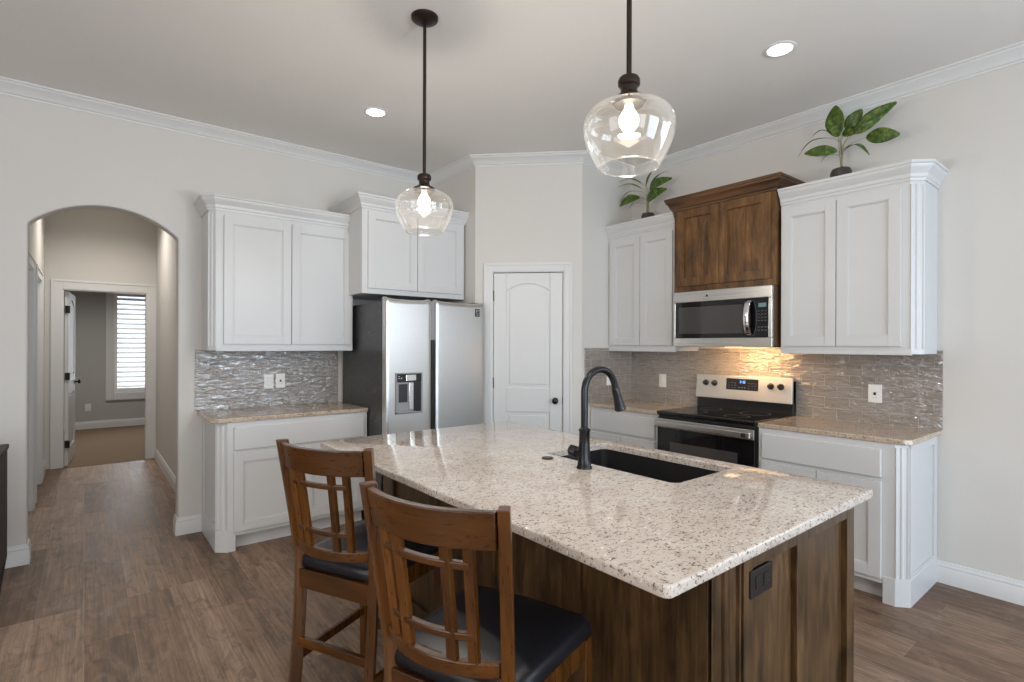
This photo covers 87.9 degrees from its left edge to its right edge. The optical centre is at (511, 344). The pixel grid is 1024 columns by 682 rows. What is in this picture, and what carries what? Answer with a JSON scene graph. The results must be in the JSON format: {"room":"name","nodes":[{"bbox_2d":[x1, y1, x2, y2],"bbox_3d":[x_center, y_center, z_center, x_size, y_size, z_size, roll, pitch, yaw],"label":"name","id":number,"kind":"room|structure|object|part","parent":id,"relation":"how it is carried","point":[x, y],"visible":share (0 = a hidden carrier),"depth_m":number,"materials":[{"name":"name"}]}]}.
{"room":"kitchen","nodes":[
{"label":"kitchen","id":0,"kind":"room"},
{"bbox_2d":[29,217,44,460],"bbox_3d":[-4.272,-0.125,4.671,0.110,3.063,3.165,0,0,-39],"label":"wall","id":1,"kind":"structure","parent":0,"point":[36,229],"depth_m":5.44,"materials":[{"name":"paint"}]},
{"bbox_2d":[28,250,35,511],"bbox_3d":[-3.837,0.346,4.140,0.135,2.125,0.990,0,0,-39],"label":"trim","id":2,"kind":"structure","parent":1,"relation":"attached to","point":[32,262],"depth_m":4.48,"materials":[{"name":"wood"}]},
{"bbox_2d":[35,264,43,502],"bbox_3d":[-4.552,0.343,5.028,0.135,2.125,0.910,0,0,-39],"label":"trim","id":3,"kind":"structure","parent":1,"relation":"attached to","point":[39,274],"depth_m":5.33,"materials":[{"name":"wood"}]},
{"bbox_2d":[35,459,45,504],"bbox_3d":[-4.229,1.342,4.710,0.014,0.130,3.165,0,0,-39],"label":"baseboard","id":4,"kind":"structure","parent":1,"relation":"attached to","point":[44,461],"depth_m":5.72,"materials":[{"name":"wood"}]},
{"bbox_2d":[44,209,155,469],"bbox_3d":[-4.754,-0.151,6.385,3.800,3.113,0.110,0,0,-39],"label":"wall","id":5,"kind":"structure","parent":0,"point":[96,245],"depth_m":6.21,"materials":[{"name":"paint"}]},
{"bbox_2d":[64,291,80,465],"bbox_3d":[-5.309,0.390,6.431,0.098,2.010,0.780,0,0,-35],"label":"door","id":6,"kind":"structure","parent":5,"relation":"in","point":[69,386],"depth_m":6.23,"materials":[{"name":"white wood"}]},
{"bbox_3d":[-5.332,0.390,6.428,0.013,2.010,0.760,0,0,-35],"label":"panel","id":7,"kind":"part","parent":6,"relation":"part of","materials":[{"name":"wood"}]},
{"bbox_2d":[50,279,155,468],"bbox_3d":[-4.826,0.335,6.319,1.000,2.140,0.135,0,0,-39],"label":"trim","id":8,"kind":"structure","parent":5,"relation":"attached to","point":[58,286],"depth_m":6.03,"materials":[{"name":"wood"}]},
{"bbox_2d":[46,425,153,470],"bbox_3d":[-5.793,1.425,7.671,3.800,0.054,3.490,0,0,-39],"label":"floor","id":9,"kind":"structure","parent":0,"point":[97,446],"depth_m":7.30,"materials":[{"name":"carpet"}]},
{"bbox_2d":[64,291,144,421],"bbox_3d":[-6.845,-0.002,8.983,3.800,2.800,0.120,0,0,-39],"label":"wall","id":10,"kind":"structure","parent":0,"point":[90,307],"depth_m":8.81,"materials":[{"name":"paint"}]},
{"bbox_2d":[85,404,90,410],"bbox_3d":[-7.002,1.038,8.776,0.074,0.118,0.010,0,0,-39],"label":"wall plate","id":11,"kind":"object","parent":10,"relation":"attached to","point":[87,406],"visible":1,"depth_m":8.77,"materials":[{"name":"white"}]},
{"bbox_2d":[75,417,144,429],"bbox_3d":[-6.808,1.334,8.931,3.800,0.130,0.014,0,0,-39],"label":"baseboard","id":12,"kind":"structure","parent":10,"relation":"attached to","point":[131,421],"depth_m":8.95,"materials":[{"name":"wood"}]},
{"bbox_2d":[106,293,144,400],"bbox_3d":[-6.422,-0.030,9.283,1.075,1.940,0.130,0,0,-39],"label":"window","id":13,"kind":"structure","parent":10,"relation":"in","point":[137,390],"depth_m":9.06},
{"bbox_2d":[156,226,175,476],"bbox_3d":[-3.380,-0.122,5.389,0.110,3.063,3.165,0,0,-39],"label":"wall","id":14,"kind":"structure","parent":0,"point":[165,243],"depth_m":5.75,"materials":[{"name":"paint"}]},
{"bbox_2d":[154,448,175,492],"bbox_3d":[-3.433,1.344,5.350,0.014,0.130,3.165,0,0,-39],"label":"baseboard","id":15,"kind":"structure","parent":14,"relation":"attached to","point":[167,472],"depth_m":5.65,"materials":[{"name":"wood"}]},
{"bbox_2d":[0,94,430,546],"bbox_3d":[-2.644,-0.150,3.873,7.537,3.123,0.120,0,0,-39],"label":"wall","id":16,"kind":"structure","parent":0,"point":[54,159],"depth_m":3.75,"materials":[{"name":"paint"}]},
{"bbox_2d":[5,514,201,568],"bbox_3d":[-3.905,1.343,2.853,3.900,0.130,0.134,0,0,-39],"label":"baseboard","id":17,"kind":"structure","parent":16,"relation":"attached to","point":[18,555],"depth_m":3.50,"materials":[{"name":"wood"}]},
{"bbox_2d":[195,350,337,410],"bbox_3d":[-1.961,0.270,4.340,1.092,0.460,0.010,0,0,-39],"label":"tiled wall","id":18,"kind":"structure","parent":16,"relation":"attached to","point":[223,379],"depth_m":4.28,"materials":[{"name":"tile"}]},
{"bbox_2d":[264,374,273,388],"bbox_3d":[-1.975,0.299,4.316,0.074,0.118,0.010,0,0,-39],"label":"wall plate","id":19,"kind":"object","parent":18,"relation":"attached to","point":[268,378],"visible":1,"depth_m":4.31,"materials":[{"name":"white"}]},
{"bbox_2d":[276,373,284,387],"bbox_3d":[-1.905,0.296,4.372,0.074,0.118,0.010,0,0,-39],"label":"wall plate","id":20,"kind":"object","parent":18,"relation":"attached to","point":[280,377],"visible":1,"depth_m":4.37,"materials":[{"name":"white"}]},
{"bbox_2d":[193,193,352,350],"bbox_3d":[-1.824,-0.508,4.208,1.160,1.114,0.384,0,0,-39],"label":"upper cabinet","id":21,"kind":"object","parent":16,"relation":"attached to","point":[275,276],"visible":0.96,"depth_m":4.02,"materials":[{"name":"wood"}]},
{"bbox_3d":[-1.891,-0.467,3.966,0.465,0.928,0.019,0,0,-39],"label":"door","id":22,"kind":"part","parent":21,"relation":"part of","materials":[{"name":"wood"}]},
{"bbox_3d":[-1.823,-1.013,4.208,1.160,0.105,0.384,0,0,-39],"label":"crown moulding","id":23,"kind":"part","parent":21,"relation":"part of","materials":[{"name":"wood"}]},
{"bbox_3d":[-1.727,0.033,4.113,1.004,0.032,0.016,0,0,-39],"label":"rail","id":24,"kind":"part","parent":21,"relation":"part of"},
{"bbox_3d":[-1.520,-0.466,4.264,0.476,0.928,0.019,0,0,-39],"label":"door","id":25,"kind":"part","parent":21,"relation":"part of","materials":[{"name":"wood"}]},
{"bbox_2d":[327,191,468,301],"bbox_3d":[-0.982,-0.794,4.702,1.070,0.777,0.669,0,0,-39],"label":"upper cabinet","id":26,"kind":"object","parent":16,"relation":"attached to","point":[385,260],"visible":0.98,"depth_m":4.41,"materials":[{"name":"wood"}]},
{"bbox_3d":[-0.970,-0.755,4.340,0.434,0.615,0.019,0,0,-39],"label":"door","id":27,"kind":"part","parent":26,"relation":"part of","materials":[{"name":"wood"}]},
{"bbox_3d":[-0.981,-1.130,4.702,1.070,0.105,0.669,0,0,-39],"label":"crown moulding","id":28,"kind":"part","parent":26,"relation":"part of","materials":[{"name":"wood"}]},
{"bbox_3d":[-0.625,-0.754,4.618,0.442,0.615,0.019,0,0,-39],"label":"door","id":29,"kind":"part","parent":26,"relation":"part of","materials":[{"name":"wood"}]},
{"bbox_2d":[0,0,1023,173],"bbox_3d":[-0.057,-1.673,0.665,7.537,0.060,8.355,0,0,-39],"label":"ceiling","id":30,"kind":"structure","parent":0,"point":[503,76],"depth_m":3.07,"materials":[{"name":"paint"}]},
{"bbox_2d":[363,107,387,117],"bbox_3d":[-0.966,-1.642,3.763,0.168,0.007,0.168,0,0,-39],"label":"recessed light","id":31,"kind":"object","parent":30,"relation":"in","point":[375,112],"visible":1,"depth_m":3.76,"materials":[{"name":"white"}]},
{"bbox_2d":[395,9,452,234],"bbox_3d":[-0.440,-1.104,2.669,0.290,1.080,0.290,0,0,-39],"label":"pendant light","id":32,"kind":"object","parent":30,"relation":"hanging from","point":[425,18],"visible":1,"depth_m":2.65,"materials":[{"name":"glass"}]},
{"bbox_3d":[-0.441,-0.668,2.669,0.290,0.202,0.290,0,0,-39],"label":"lamp shade","id":33,"kind":"part","parent":32,"relation":"part of","materials":[{"name":"clear glass"}]},
{"bbox_3d":[-0.441,-0.725,2.669,0.062,0.081,0.062,0,0,-39],"label":"bulb","id":34,"kind":"part","parent":32,"relation":"part of","materials":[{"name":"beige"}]},
{"bbox_3d":[-0.439,-1.239,2.669,0.017,0.770,0.017,0,0,-39],"label":"rod","id":35,"kind":"part","parent":32,"relation":"part of","materials":[{"name":"brown metal"}]},
{"bbox_2d":[583,0,676,174],"bbox_3d":[0.373,-1.102,1.692,0.290,1.080,0.290,0,0,-39],"label":"pendant light","id":36,"kind":"object","parent":30,"relation":"hanging from","point":[629,100],"visible":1,"depth_m":1.67,"materials":[{"name":"glass"}]},
{"bbox_3d":[0.374,-1.236,1.692,0.017,0.770,0.017,0,0,-39],"label":"rod","id":37,"kind":"part","parent":36,"relation":"part of","materials":[{"name":"brown metal"}]},
{"bbox_3d":[0.372,-0.722,1.692,0.062,0.081,0.062,0,0,-39],"label":"bulb","id":38,"kind":"part","parent":36,"relation":"part of","materials":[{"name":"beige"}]},
{"bbox_3d":[0.372,-0.665,1.692,0.290,0.202,0.290,0,0,-39],"label":"lamp shade","id":39,"kind":"part","parent":36,"relation":"part of","materials":[{"name":"clear glass"}]},
{"bbox_2d":[763,40,796,57],"bbox_3d":[1.485,-1.634,2.945,0.168,0.007,0.168,0,0,-39],"label":"recessed light","id":40,"kind":"object","parent":30,"relation":"in","point":[781,48],"visible":1,"depth_m":2.94,"materials":[{"name":"white"}]},
{"bbox_2d":[0,459,1023,681],"bbox_3d":[-1.047,1.442,1.883,7.537,0.050,11.480,0,0,-39],"label":"floor","id":41,"kind":"structure","parent":0,"point":[108,591],"depth_m":2.81,"materials":[{"name":"brown wood"}]},
{"bbox_2d":[0,444,8,593],"bbox_3d":[-3.117,0.975,2.310,1.316,0.870,0.468,0,0,-39],"label":"sideboard","id":42,"kind":"object","parent":41,"relation":"on","point":[3,447],"visible":1,"depth_m":2.76,"materials":[{"name":"brown wood"}]},
{"bbox_3d":[-2.757,1.279,2.854,0.060,0.265,0.060,0,0,-39],"label":"leg","id":43,"kind":"part","parent":42,"relation":"part of","materials":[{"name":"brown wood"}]},
{"bbox_2d":[201,412,366,552],"bbox_3d":[-1.750,0.973,4.124,1.062,0.884,0.609,0,0,-39],"label":"base cabinet","id":44,"kind":"object","parent":41,"relation":"on","point":[244,499],"visible":0.62,"depth_m":3.76,"materials":[{"name":"wood"}]},
{"bbox_3d":[-2.182,0.971,3.825,0.010,0.884,0.531,0,0,-39],"label":"panel","id":45,"kind":"part","parent":44,"relation":"part of","materials":[{"name":"wood"}]},
{"bbox_3d":[-1.719,1.013,3.770,0.463,0.533,0.019,0,0,-39],"label":"door","id":46,"kind":"part","parent":44,"relation":"part of","materials":[{"name":"wood"}]},
{"bbox_2d":[197,401,367,423],"bbox_3d":[-1.759,0.516,4.115,1.098,0.030,0.610,0,0,-39],"label":"countertop","id":47,"kind":"structure","parent":44,"relation":"on","point":[217,416],"depth_m":3.98,"materials":[{"name":"beige stone"}]},
{"bbox_3d":[-1.535,0.645,3.917,0.932,0.160,0.019,0,0,-39],"label":"drawer","id":48,"kind":"part","parent":44,"relation":"part of","materials":[{"name":"wood"}]},
{"bbox_3d":[-1.354,1.015,4.064,0.464,0.533,0.019,0,0,-39],"label":"door","id":49,"kind":"part","parent":44,"relation":"part of","materials":[{"name":"wood"}]},
{"bbox_2d":[276,438,442,681],"bbox_3d":[-0.583,0.886,2.084,0.453,1.064,0.562,0,0,26],"label":"counter stool","id":50,"kind":"object","parent":41,"relation":"on","point":[339,565],"visible":0.81,"depth_m":1.91,"materials":[{"name":"brown wood"}]},
{"bbox_3d":[-0.829,0.886,2.001,0.110,1.064,0.058,0,0,-35],"label":"leg","id":51,"kind":"part","parent":50,"relation":"part of","materials":[{"name":"brown wood"}]},
{"bbox_3d":[-0.685,0.407,1.872,0.387,0.090,0.089,0,0,26],"label":"crest rail","id":52,"kind":"part","parent":50,"relation":"part of","materials":[{"name":"brown wood"}]},
{"bbox_3d":[-0.664,0.745,1.915,0.347,0.037,0.077,0,0,26],"label":"rail","id":53,"kind":"part","parent":50,"relation":"part of","materials":[{"name":"brown wood"}]},
{"bbox_3d":[-0.659,1.132,2.386,0.042,0.572,0.042,0,0,26],"label":"leg","id":54,"kind":"part","parent":50,"relation":"part of","materials":[{"name":"brown wood"}]},
{"bbox_2d":[302,521,438,582],"bbox_3d":[-0.555,0.816,2.140,0.448,0.066,0.437,0,0,26],"label":"seat cushion","id":55,"kind":"object","parent":50,"relation":"on","point":[336,572],"depth_m":1.99,"materials":[{"name":"black leather"}]},
{"bbox_3d":[-0.496,0.887,1.839,0.058,1.064,0.110,0,0,-3],"label":"leg","id":56,"kind":"part","parent":50,"relation":"part of","materials":[{"name":"brown wood"}]},
{"bbox_3d":[-0.299,1.133,2.211,0.042,0.572,0.042,0,0,26],"label":"leg","id":57,"kind":"part","parent":50,"relation":"part of","materials":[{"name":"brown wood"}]},
{"bbox_2d":[343,297,483,516],"bbox_3d":[-0.854,0.528,4.597,0.907,1.780,0.890,0,0,-39],"label":"refrigerator","id":58,"kind":"object","parent":41,"relation":"on","point":[415,365],"visible":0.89,"depth_m":4.25,"materials":[{"name":"grey"}]},
{"bbox_3d":[-0.821,0.404,4.082,0.136,0.229,0.004,0,0,-39],"label":"plate","id":59,"kind":"part","parent":58,"relation":"part of","materials":[{"name":"grey plastic"}]},
{"bbox_3d":[-0.816,0.498,4.136,0.388,1.720,0.066,0,0,-39],"label":"door","id":60,"kind":"part","parent":58,"relation":"part of","materials":[{"name":"metal"}]},
{"bbox_3d":[-0.779,0.398,4.109,0.038,0.210,0.009,0,0,-39],"label":"lever","id":61,"kind":"part","parent":58,"relation":"part of","materials":[{"name":"metal"}]},
{"bbox_3d":[-0.446,0.499,4.433,0.477,1.720,0.066,0,0,-39],"label":"door","id":62,"kind":"part","parent":58,"relation":"part of","materials":[{"name":"metal"}]},
{"bbox_2d":[359,480,591,681],"bbox_3d":[-0.088,0.888,1.446,0.453,1.064,0.562,0,0,31],"label":"counter stool","id":63,"kind":"object","parent":41,"relation":"on","point":[478,633],"visible":1,"depth_m":1.28,"materials":[{"name":"brown wood"}]},
{"bbox_3d":[-0.341,0.887,1.384,0.110,1.064,0.058,0,0,-31],"label":"leg","id":64,"kind":"part","parent":63,"relation":"part of","materials":[{"name":"brown wood"}]},
{"bbox_3d":[-0.208,0.409,1.243,0.387,0.090,0.089,0,0,31],"label":"crest rail","id":65,"kind":"part","parent":63,"relation":"part of","materials":[{"name":"brown wood"}]},
{"bbox_3d":[-0.184,0.746,1.285,0.347,0.037,0.077,0,0,31],"label":"rail","id":66,"kind":"part","parent":63,"relation":"part of","materials":[{"name":"brown wood"}]},
{"bbox_2d":[395,585,590,681],"bbox_3d":[-0.056,0.817,1.499,0.448,0.066,0.437,0,0,31],"label":"seat cushion","id":67,"kind":"object","parent":63,"relation":"on","point":[547,636],"depth_m":1.44,"materials":[{"name":"black leather"}]},
{"bbox_3d":[-0.022,0.888,1.194,0.058,1.064,0.110,0,0,2],"label":"leg","id":68,"kind":"part","parent":63,"relation":"part of","materials":[{"name":"brown wood"}]},
{"bbox_3d":[0.205,1.135,1.548,0.042,0.572,0.042,0,0,31],"label":"leg","id":69,"kind":"part","parent":63,"relation":"part of","materials":[{"name":"brown wood"}]},
{"bbox_2d":[382,475,853,681],"bbox_3d":[0.249,0.979,2.406,0.854,0.884,2.037,0,0,-39],"label":"kitchen island","id":70,"kind":"object","parent":41,"relation":"on","point":[801,628],"visible":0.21,"depth_m":1.63,"materials":[{"name":"wood"}]},
{"bbox_3d":[-0.096,0.978,2.172,0.019,0.884,1.970,0,0,-39],"label":"frame","id":71,"kind":"part","parent":70,"relation":"part of","materials":[{"name":"wood"}]},
{"bbox_2d":[320,421,872,598],"bbox_3d":[0.140,0.522,2.317,1.226,0.030,2.117,0,0,-39],"label":"island countertop","id":72,"kind":"structure","parent":70,"relation":"on","point":[663,539],"depth_m":1.76,"materials":[{"name":"stone"}]},
{"bbox_2d":[542,456,552,459],"bbox_3d":[0.158,0.503,2.363,0.052,0.007,0.052,0,0,-39],"label":"cover","id":73,"kind":"object","parent":72,"relation":"on","point":[543,457],"visible":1,"depth_m":2.35,"materials":[{"name":"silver metal"}]},
{"bbox_2d":[568,366,625,469],"bbox_3d":[0.363,0.299,2.254,0.272,0.417,0.111,0,0,-39],"label":"faucet","id":74,"kind":"object","parent":72,"relation":"on","point":[582,451],"visible":1,"depth_m":2.17,"materials":[{"name":"black"}]},
{"bbox_3d":[0.370,0.219,2.232,0.206,0.257,0.029,0,0,-35],"label":"spout","id":75,"kind":"part","parent":74,"relation":"part of","materials":[{"name":"black"}]},
{"bbox_2d":[560,449,717,482],"bbox_3d":[0.537,0.643,2.347,0.437,0.208,0.728,0,0,-39],"label":"sink","id":76,"kind":"object","parent":72,"relation":"in","point":[662,470],"visible":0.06,"depth_m":2.54,"materials":[{"name":"black"}]},
{"bbox_2d":[749,561,772,599],"bbox_3d":[0.672,0.638,1.447,0.122,0.074,0.027,0,0,-39],"label":"wall plate","id":77,"kind":"object","parent":70,"relation":"attached to","point":[760,577],"visible":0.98,"depth_m":1.43,"materials":[{"name":"black"}]},
{"bbox_2d":[756,575,761,589],"bbox_3d":[0.661,0.637,1.425,0.030,0.034,0.005,0,0,-39],"label":"receptacle","id":78,"kind":"object","parent":77,"relation":"attached to","point":[758,577],"depth_m":1.42,"materials":[{"name":"black plastic"}]},
{"bbox_2d":[764,570,769,584],"bbox_3d":[0.696,0.638,1.452,0.030,0.034,0.005,0,0,-39],"label":"receptacle","id":79,"kind":"object","parent":77,"relation":"attached to","point":[766,572],"depth_m":1.45,"materials":[{"name":"black plastic"}]},
{"bbox_3d":[0.898,0.981,1.637,0.767,0.884,0.019,0,0,-39],"label":"frame","id":80,"kind":"part","parent":70,"relation":"part of","materials":[{"name":"wood"}]},
{"bbox_2d":[590,407,658,448],"bbox_3d":[1.125,0.982,4.539,0.578,0.884,0.716,0,0,-39],"label":"base cabinet","id":81,"kind":"object","parent":41,"relation":"on","point":[628,427],"visible":0.25,"depth_m":4.34,"materials":[{"name":"wood"}]},
{"bbox_3d":[0.793,1.021,4.506,0.019,0.533,0.330,0,0,-39],"label":"door","id":82,"kind":"part","parent":81,"relation":"part of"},
{"bbox_3d":[0.899,0.653,4.375,0.019,0.160,0.666,0,0,-39],"label":"drawer","id":83,"kind":"part","parent":81,"relation":"part of","materials":[{"name":"wood"}]},
{"bbox_3d":[1.004,1.022,4.244,0.019,0.533,0.330,0,0,-39],"label":"door","id":84,"kind":"part","parent":81,"relation":"part of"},
{"bbox_2d":[589,399,696,414],"bbox_3d":[1.125,0.525,4.537,0.585,0.030,0.719,0,0,-39],"label":"countertop","id":85,"kind":"structure","parent":81,"relation":"on","point":[633,405],"depth_m":4.46,"materials":[{"name":"beige stone"}]},
{"bbox_2d":[654,374,795,467],"bbox_3d":[1.558,0.833,3.932,0.656,1.184,0.765,0,0,-39],"label":"range","id":86,"kind":"object","parent":41,"relation":"on","point":[723,424],"visible":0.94,"depth_m":3.87,"materials":[{"name":"grey metal"}]},
{"bbox_3d":[1.324,0.593,3.743,0.050,0.040,0.741,0,0,-39],"label":"handle","id":87,"kind":"part","parent":86,"relation":"part of","materials":[{"name":"metal"}]},
{"bbox_3d":[1.356,0.881,3.770,0.035,0.657,0.753,0,0,-39],"label":"oven door","id":88,"kind":"part","parent":86,"relation":"part of","materials":[{"name":"black glass"}]},
{"bbox_2d":[657,406,795,425],"bbox_3d":[1.578,0.518,3.947,0.600,0.028,0.765,0,0,-39],"label":"cooktop","id":89,"kind":"object","parent":86,"relation":"in","point":[714,415],"depth_m":3.85,"materials":[{"name":"black glass"}]},
{"bbox_3d":[1.769,0.308,4.088,0.003,0.086,0.254,7,-4,-39],"label":"display panel","id":90,"kind":"part","parent":86,"relation":"part of","materials":[{"name":"black glass"}]},
{"bbox_3d":[1.784,0.335,4.112,0.072,0.186,0.765,0,0,-39],"label":"control panel","id":91,"kind":"part","parent":86,"relation":"part of","materials":[{"name":"metal"}]},
{"bbox_2d":[759,427,937,607],"bbox_3d":[2.084,0.985,3.336,0.592,0.884,0.812,0,0,-39],"label":"base cabinet","id":92,"kind":"object","parent":41,"relation":"on","point":[896,559],"visible":0.52,"depth_m":3.00,"materials":[{"name":"wood"}]},
{"bbox_3d":[1.726,1.024,3.324,0.019,0.533,0.329,0,0,-39],"label":"door","id":93,"kind":"part","parent":92,"relation":"part of","materials":[{"name":"wood"}]},
{"bbox_3d":[1.832,0.656,3.194,0.019,0.160,0.664,0,0,-39],"label":"drawer","id":94,"kind":"part","parent":92,"relation":"part of","materials":[{"name":"wood"}]},
{"bbox_3d":[1.936,1.025,3.064,0.019,0.533,0.330,0,0,-39],"label":"door","id":95,"kind":"part","parent":92,"relation":"part of","materials":[{"name":"wood"}]},
{"bbox_2d":[758,416,940,445],"bbox_3d":[2.093,0.528,3.334,0.585,0.030,0.832,0,0,-39],"label":"countertop","id":96,"kind":"structure","parent":92,"relation":"on","point":[890,434],"depth_m":3.21,"materials":[{"name":"beige stone"}]},
{"bbox_3d":[2.363,0.986,3.048,0.519,0.884,0.010,0,0,-39],"label":"panel","id":97,"kind":"part","parent":92,"relation":"part of","materials":[{"name":"wood"}]},
{"bbox_2d":[431,164,631,434],"bbox_3d":[0.131,-0.111,4.922,1.954,3.063,0.610,0,0,8],"label":"wall","id":98,"kind":"structure","parent":0,"point":[554,212],"depth_m":4.65,"materials":[{"name":"paint"}]},
{"bbox_2d":[493,272,562,431],"bbox_3d":[0.133,0.393,4.628,0.627,2.040,0.098,0,0,6],"label":"door","id":99,"kind":"structure","parent":98,"relation":"in","point":[528,307],"depth_m":4.64,"materials":[{"name":"white wood"}]},
{"bbox_3d":[0.373,0.486,4.584,0.056,0.056,0.063,0,0,6],"label":"knob","id":100,"kind":"part","parent":99,"relation":"part of","materials":[{"name":"black metal"}]},
{"bbox_2d":[483,262,572,432],"bbox_3d":[0.141,0.355,4.677,0.772,2.132,0.135,0,0,6],"label":"trim","id":101,"kind":"structure","parent":98,"relation":"attached to","point":[566,268],"depth_m":4.62,"materials":[{"name":"wood"}]},
{"bbox_2d":[584,348,631,402],"bbox_3d":[0.876,0.270,4.795,0.635,0.478,0.010,0,0,-39],"label":"tiled wall","id":102,"kind":"structure","parent":98,"relation":"attached to","point":[619,363],"depth_m":4.77,"materials":[{"name":"tile"}]},
{"bbox_2d":[562,62,1023,580],"bbox_3d":[2.865,-0.132,2.944,0.120,3.123,8.235,0,0,-39],"label":"wall","id":103,"kind":"structure","parent":0,"point":[973,126],"depth_m":3.09,"materials":[{"name":"paint"}]},
{"bbox_2d":[0,41,1023,185],"bbox_3d":[0.338,-1.601,2.851,10.860,0.080,4.510,0,0,10],"label":"trim","id":104,"kind":"structure","parent":103,"relation":"attached to","point":[1012,54],"depth_m":3.94,"materials":[{"name":"wood"}]},
{"bbox_2d":[605,212,698,351],"bbox_3d":[1.202,-0.499,4.609,0.384,1.114,0.700,0,0,-39],"label":"upper cabinet","id":105,"kind":"object","parent":103,"relation":"attached to","point":[641,251],"visible":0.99,"depth_m":4.48,"materials":[{"name":"wood"}]},
{"bbox_3d":[0.988,-0.457,4.639,0.019,0.928,0.318,0,0,-39],"label":"door","id":106,"kind":"part","parent":105,"relation":"part of","materials":[{"name":"wood"}]},
{"bbox_3d":[1.075,-1.004,4.506,0.054,0.105,0.700,0,0,-39],"label":"crown moulding","id":107,"kind":"part","parent":105,"relation":"part of","materials":[{"name":"wood"}]},
{"bbox_3d":[1.094,0.042,4.524,0.016,0.032,0.700,0,0,-39],"label":"rail","id":108,"kind":"part","parent":105,"relation":"part of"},
{"bbox_2d":[620,170,671,217],"bbox_3d":[1.175,-1.283,4.683,0.146,0.478,0.566,0,0,-39],"label":"potted plant","id":109,"kind":"object","parent":105,"relation":"on","point":[656,182],"visible":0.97,"depth_m":4.62,"materials":[{"name":"green plant"}]},
{"bbox_3d":[1.197,-1.098,4.674,0.122,0.108,0.122,0,0,-39],"label":"pot","id":110,"kind":"part","parent":109,"relation":"part of","materials":[{"name":"grey"}]},
{"bbox_3d":[1.190,-0.457,4.388,0.019,0.928,0.314,0,0,-39],"label":"door","id":111,"kind":"part","parent":105,"relation":"part of","materials":[{"name":"wood"}]},
{"bbox_2d":[664,172,805,292],"bbox_3d":[1.661,-0.775,4.001,0.434,0.738,0.908,0,0,-39],"label":"upper cabinet","id":112,"kind":"object","parent":103,"relation":"attached to","point":[727,236],"visible":0.96,"depth_m":3.83,"materials":[{"name":"brown wood"}]},
{"bbox_3d":[1.412,-0.746,4.039,0.019,0.588,0.354,0,0,-39],"label":"door","id":113,"kind":"part","parent":112,"relation":"part of","materials":[{"name":"brown wood"}]},
{"bbox_2d":[674,285,780,346],"bbox_3d":[1.645,-0.191,3.980,0.477,0.424,0.766,0,0,-39],"label":"microwave","id":114,"kind":"object","parent":112,"relation":"attached to","point":[741,316],"visible":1,"depth_m":3.80,"materials":[{"name":"silver metal"}]},
{"bbox_3d":[1.489,-0.185,3.917,0.026,0.273,0.636,0,0,-39],"label":"door","id":115,"kind":"part","parent":114,"relation":"part of","materials":[{"name":"black glass"}]},
{"bbox_3d":[1.629,-0.185,3.672,0.066,0.245,0.038,0,0,-39],"label":"handle","id":116,"kind":"part","parent":114,"relation":"part of","materials":[{"name":"metal"}]},
{"bbox_3d":[1.716,-0.185,3.635,0.026,0.273,0.088,0,0,-39],"label":"control panel","id":117,"kind":"part","parent":114,"relation":"part of","materials":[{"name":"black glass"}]},
{"bbox_3d":[1.661,-1.094,4.001,0.434,0.100,0.908,0,0,-39],"label":"crown moulding","id":118,"kind":"part","parent":112,"relation":"part of","materials":[{"name":"brown wood"}]},
{"bbox_3d":[1.642,-0.745,3.753,0.019,0.588,0.374,0,0,-39],"label":"door","id":119,"kind":"part","parent":112,"relation":"part of","materials":[{"name":"brown wood"}]},
{"bbox_2d":[632,349,942,429],"bbox_3d":[1.854,0.273,4.094,0.010,0.478,2.328,0,0,-39],"label":"tiled wall","id":120,"kind":"structure","parent":103,"relation":"attached to","point":[828,386],"depth_m":3.67,"materials":[{"name":"tile"}]},
{"bbox_2d":[659,374,665,386],"bbox_3d":[1.337,0.320,4.720,0.010,0.118,0.074,0,0,-39],"label":"wall plate","id":121,"kind":"object","parent":120,"relation":"attached to","point":[662,377],"visible":1,"depth_m":4.71,"materials":[{"name":"white"}]},
{"bbox_2d":[868,384,881,402],"bbox_3d":[2.358,0.318,3.452,0.010,0.118,0.078,0,0,-39],"label":"wall plate","id":122,"kind":"object","parent":120,"relation":"attached to","point":[874,390],"visible":1,"depth_m":3.45,"materials":[{"name":"white"}]},
{"bbox_2d":[777,159,948,354],"bbox_3d":[2.196,-0.492,3.374,0.384,1.106,0.832,0,0,-39],"label":"upper cabinet","id":123,"kind":"object","parent":103,"relation":"attached to","point":[859,249],"visible":1,"depth_m":3.22,"materials":[{"name":"wood"}]},
{"bbox_3d":[1.932,-0.450,3.467,0.019,0.920,0.331,0,0,-39],"label":"door","id":124,"kind":"part","parent":123,"relation":"part of","materials":[{"name":"wood"}]},
{"bbox_3d":[2.058,0.045,3.326,0.016,0.032,0.735,0,0,-39],"label":"rail","id":125,"kind":"part","parent":123,"relation":"part of","materials":[{"name":"wood"}]},
{"bbox_2d":[798,101,899,176],"bbox_3d":[2.173,-1.301,3.440,0.157,0.520,0.588,0,0,-39],"label":"potted plant","id":126,"kind":"object","parent":123,"relation":"on","point":[855,123],"visible":0.99,"depth_m":3.42,"materials":[{"name":"green plant"}]},
{"bbox_3d":[2.156,-1.095,3.481,0.130,0.108,0.130,0,0,-39],"label":"pot","id":127,"kind":"part","parent":126,"relation":"part of","materials":[{"name":"grey"}]},
{"bbox_3d":[2.198,-0.992,3.374,0.384,0.105,0.832,0,0,-39],"label":"crown moulding","id":128,"kind":"part","parent":123,"relation":"part of","materials":[{"name":"wood"}]},
{"bbox_3d":[2.144,-0.450,3.203,0.019,0.920,0.336,0,0,-39],"label":"door","id":129,"kind":"part","parent":123,"relation":"part of","materials":[{"name":"wood"}]},
{"bbox_2d":[937,560,1023,605],"bbox_3d":[3.938,1.368,1.498,0.014,0.130,4.390,0,0,-39],"label":"baseboard","id":130,"kind":"structure","parent":103,"relation":"attached to","point":[1007,589],"depth_m":3.04,"materials":[{"name":"wood"}]}
]}

